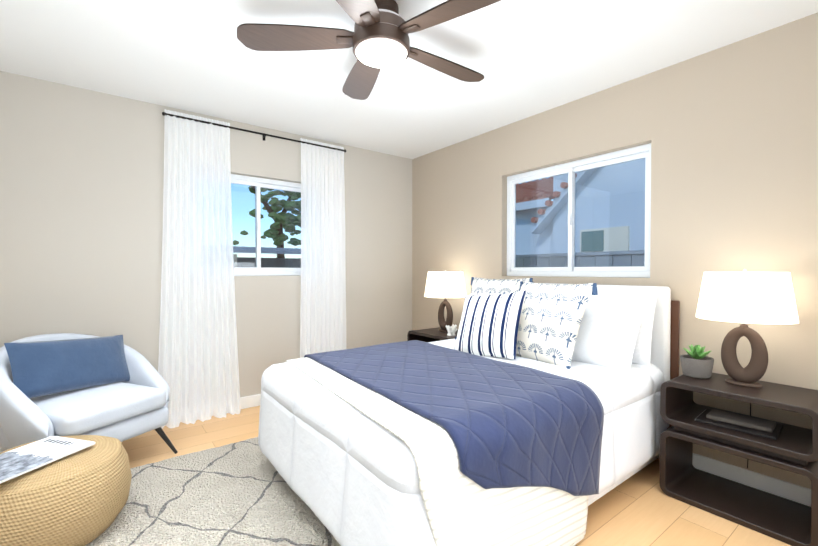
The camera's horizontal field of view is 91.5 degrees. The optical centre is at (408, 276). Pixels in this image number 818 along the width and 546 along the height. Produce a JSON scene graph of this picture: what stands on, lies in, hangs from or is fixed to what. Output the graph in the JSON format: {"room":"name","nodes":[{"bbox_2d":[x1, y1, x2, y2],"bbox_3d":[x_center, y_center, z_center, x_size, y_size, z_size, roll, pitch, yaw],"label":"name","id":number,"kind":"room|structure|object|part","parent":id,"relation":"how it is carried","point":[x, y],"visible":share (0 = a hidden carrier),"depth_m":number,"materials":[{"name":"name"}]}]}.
{"room":"bedroom","nodes":[
{"label":"bedroom","id":0,"kind":"room"},
{"bbox_2d":[0,71,411,426],"bbox_3d":[-1.559,-0.088,3.394,3.900,2.440,0.150,-1,1,-37],"label":"wall","id":1,"kind":"structure","parent":0,"point":[81,196],"depth_m":2.91,"materials":[{"name":"beige paint"}]},
{"bbox_2d":[0,394,260,452],"bbox_3d":[-1.449,1.082,3.391,3.690,0.100,0.017,-1,1,-37],"label":"baseboard","id":2,"kind":"structure","parent":1,"relation":"attached to","point":[253,400],"depth_m":3.44,"materials":[{"name":"white wood"}]},
{"bbox_2d":[162,112,345,151],"bbox_3d":[-1.247,-1.224,3.465,1.544,0.060,0.088,-1,1,-37],"label":"curtain rod","id":3,"kind":"object","parent":1,"relation":"attached to","point":[264,135],"visible":0.85,"depth_m":3.36,"materials":[{"name":"black metal"}]},
{"bbox_2d":[158,109,240,428],"bbox_3d":[-1.633,-0.061,3.122,0.607,2.386,0.106,-1,1,-37],"label":"curtain","id":4,"kind":"object","parent":3,"relation":"hanging from","point":[198,368],"visible":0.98,"depth_m":3.12,"materials":[{"name":"white fabric"}]},
{"bbox_2d":[300,138,345,357],"bbox_3d":[-0.799,-0.070,3.759,0.484,2.386,0.108,-1,1,-37],"label":"curtain","id":5,"kind":"object","parent":3,"relation":"hanging from","point":[323,301],"visible":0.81,"depth_m":3.77,"materials":[{"name":"white fabric"}]},
{"bbox_2d":[231,174,300,275],"bbox_3d":[-1.354,-0.443,3.574,1.130,0.875,0.075,-1,1,-37],"label":"window","id":6,"kind":"structure","parent":1,"relation":"in","point":[257,183],"depth_m":3.58,"materials":[{"name":"white plastic"}]},
{"bbox_2d":[0,0,817,158],"bbox_3d":[-0.148,-1.333,1.654,4.050,0.100,4.600,-1,1,-37],"label":"ceiling","id":7,"kind":"structure","parent":0,"point":[527,58],"depth_m":2.34,"materials":[{"name":"white paint"}]},
{"bbox_2d":[237,0,500,99],"bbox_3d":[-0.086,-1.167,1.943,1.254,0.240,1.304,-1,1,-37],"label":"ceiling fan","id":8,"kind":"object","parent":7,"relation":"hanging from","point":[377,39],"visible":1,"depth_m":1.86,"materials":[{"name":"brown metal"}]},
{"bbox_2d":[121,406,791,545],"bbox_3d":[-0.148,1.207,1.690,4.050,0.100,4.600,-1,1,-37],"label":"floor","id":9,"kind":"structure","parent":0,"point":[640,508],"depth_m":1.99,"materials":[{"name":"brown wood"}]},
{"bbox_2d":[0,333,177,453],"bbox_3d":[-1.990,0.756,2.420,0.799,0.790,0.782,0,1,22],"label":"accent chair","id":10,"kind":"object","parent":9,"relation":"on","point":[64,384],"visible":0.92,"depth_m":2.30,"materials":[{"name":"fabric"}]},
{"bbox_2d":[4,335,129,397],"bbox_3d":[-2.050,0.536,2.451,0.182,0.350,0.659,0,1,22],"label":"pillow","id":11,"kind":"object","parent":10,"relation":"on","point":[56,368],"depth_m":2.36,"materials":[{"name":"blue fabric"}]},
{"bbox_3d":[-1.905,0.763,2.386,0.600,0.137,0.555,0,1,22],"label":"seat","id":12,"kind":"part","parent":10,"relation":"part of","materials":[{"name":"fabric"}]},
{"bbox_2d":[85,437,340,545],"bbox_3d":[-0.561,1.143,1.299,2.360,0.028,3.020,-1,1,-37],"label":"rug","id":13,"kind":"object","parent":9,"relation":"on","point":[241,493],"visible":0.29,"depth_m":1.95,"materials":[{"name":"beige carpet"}]},
{"bbox_2d":[0,435,131,545],"bbox_3d":[-1.599,0.953,1.748,0.630,0.369,0.629,-1,1,-37],"label":"pouf","id":14,"kind":"object","parent":13,"relation":"on","point":[79,498],"visible":0.75,"depth_m":1.60,"materials":[{"name":"wicker"}]},
{"bbox_2d":[0,436,94,483],"bbox_3d":[-1.602,0.759,1.668,0.270,0.011,0.370,0,1,15],"label":"magazine","id":15,"kind":"object","parent":14,"relation":"on","point":[16,462],"visible":0.98,"depth_m":1.69,"materials":[{"name":"white paper"}]},
{"bbox_2d":[407,327,457,341],"bbox_3d":[0.324,0.824,3.764,0.400,0.605,0.600,-1,1,-37],"label":"nightstand","id":16,"kind":"object","parent":9,"relation":"on","point":[430,335],"visible":0.04,"depth_m":3.79,"materials":[{"name":"brown wood"}]},
{"bbox_2d":[424,270,465,331],"bbox_3d":[0.345,0.229,3.777,0.398,0.584,0.398,-1,1,-37],"label":"table lamp","id":17,"kind":"object","parent":16,"relation":"on","point":[445,284],"visible":0.92,"depth_m":3.64,"materials":[{"name":"white fabric"}]},
{"bbox_3d":[0.345,0.071,3.775,0.398,0.238,0.398,-1,1,-37],"label":"lamp shade","id":18,"kind":"part","parent":17,"relation":"part of","materials":[{"name":"fabric"}]},
{"bbox_2d":[446,325,456,335],"bbox_3d":[0.384,0.480,3.578,0.102,0.104,0.113,-1,1,-37],"label":"decor","id":19,"kind":"object","parent":16,"relation":"on","point":[452,330],"visible":1,"depth_m":3.57,"materials":[{"name":"white ceramic"}]},
{"bbox_2d":[258,277,679,545],"bbox_3d":[0.368,0.582,2.371,2.080,1.130,1.552,-1,1,-37],"label":"bed","id":20,"kind":"object","parent":9,"relation":"on","point":[521,412],"visible":1,"depth_m":1.74,"materials":[{"name":"white fabric"}]},
{"bbox_2d":[285,357,588,545],"bbox_3d":[0.023,0.821,2.122,1.124,0.640,1.522,-1,1,-37],"label":"throw","id":21,"kind":"object","parent":20,"relation":"on","point":[456,472],"depth_m":1.53,"materials":[{"name":"white fabric"}]},
{"bbox_2d":[303,340,603,495],"bbox_3d":[0.089,0.725,2.158,0.960,0.487,1.548,-1,1,-37],"label":"quilt","id":22,"kind":"object","parent":20,"relation":"on","point":[508,429],"depth_m":1.66,"materials":[{"name":"blue fabric"}]},
{"bbox_3d":[1.137,0.486,2.977,0.077,0.865,1.430,-1,1,-37],"label":"headboard","id":23,"kind":"part","parent":20,"relation":"part of","materials":[{"name":"white fabric"}]},
{"bbox_2d":[572,296,648,372],"bbox_3d":[1.070,0.325,2.514,0.288,0.416,0.720,-1,1,-37],"label":"pillow","id":24,"kind":"object","parent":20,"relation":"on","point":[613,333],"depth_m":2.31,"materials":[{"name":"white fabric"}]},
{"bbox_2d":[590,287,658,367],"bbox_3d":[1.214,0.293,2.611,0.207,0.466,0.720,-1,1,-37],"label":"pillow","id":25,"kind":"object","parent":20,"relation":"on","point":[646,299],"depth_m":2.35,"materials":[{"name":"white fabric"}]},
{"bbox_3d":[1.176,0.638,3.009,0.022,1.000,1.500,-1,1,-37],"label":"head frame","id":26,"kind":"part","parent":20,"relation":"part of","materials":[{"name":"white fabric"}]},
{"bbox_2d":[659,373,817,545],"bbox_3d":[1.672,0.850,2.000,0.400,0.605,0.600,-1,1,-37],"label":"nightstand","id":27,"kind":"object","parent":9,"relation":"on","point":[791,448],"visible":0.88,"depth_m":1.94,"materials":[{"name":"brown wood"}]},
{"bbox_2d":[680,344,713,378],"bbox_3d":[1.569,0.458,2.174,0.151,0.172,0.151,-1,1,-37],"label":"succulent","id":28,"kind":"object","parent":27,"relation":"on","point":[697,362],"visible":1,"depth_m":2.14,"materials":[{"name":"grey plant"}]},
{"bbox_2d":[695,409,782,439],"bbox_3d":[1.656,0.726,2.006,0.230,0.034,0.312,-1,1,-41],"label":"books","id":29,"kind":"object","parent":27,"relation":"in","point":[750,425],"visible":1,"depth_m":1.96,"materials":[{"name":"black paper"}]},
{"bbox_2d":[696,269,798,387],"bbox_3d":[1.692,0.254,2.013,0.398,0.584,0.398,-1,1,-37],"label":"table lamp","id":30,"kind":"object","parent":27,"relation":"on","point":[744,297],"visible":1,"depth_m":1.92,"materials":[{"name":"white fabric"}]},
{"bbox_3d":[1.692,0.097,2.011,0.398,0.238,0.398,-1,1,-37],"label":"lamp shade","id":31,"kind":"part","parent":30,"relation":"part of","materials":[{"name":"fabric"}]},
{"bbox_2d":[412,12,817,488],"bbox_3d":[1.401,-0.080,2.856,0.150,2.440,4.600,-1,1,-37],"label":"wall","id":32,"kind":"structure","parent":0,"point":[729,132],"depth_m":2.33,"materials":[{"name":"beige paint"}]},
{"bbox_2d":[507,143,650,277],"bbox_3d":[1.255,-0.439,3.079,0.075,0.880,1.200,-1,1,-37],"label":"window","id":33,"kind":"structure","parent":32,"relation":"in","point":[572,168],"depth_m":3.04,"materials":[{"name":"white plastic"}]},
{"bbox_2d":[692,453,810,506],"bbox_3d":[1.335,1.090,2.822,0.017,0.100,4.300,-1,1,-37],"label":"baseboard","id":34,"kind":"structure","parent":32,"relation":"attached to","point":[783,489],"depth_m":2.14,"materials":[{"name":"white"}]},
{"label":"outside","id":35,"kind":"structure","parent":0,"visible":0},
{"bbox_2d":[233,158,644,267],"bbox_3d":[-2.392,-2.204,7.667,28.000,7.450,28.000,-1,1,-37],"label":"scenery","id":36,"kind":"structure","parent":35,"point":[537,212],"depth_m":7.42,"materials":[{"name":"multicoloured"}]},
{"bbox_3d":[3.365,-0.649,7.312,0.030,0.370,0.410,-1,1,-37],"label":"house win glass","id":37,"kind":"part","parent":36,"relation":"part of","materials":[{"name":"teal glass"}]},
{"bbox_3d":[3.508,-0.647,7.182,0.060,0.450,0.870,-1,1,-37],"label":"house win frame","id":38,"kind":"part","parent":36,"relation":"part of","materials":[{"name":"beige"}]}
]}

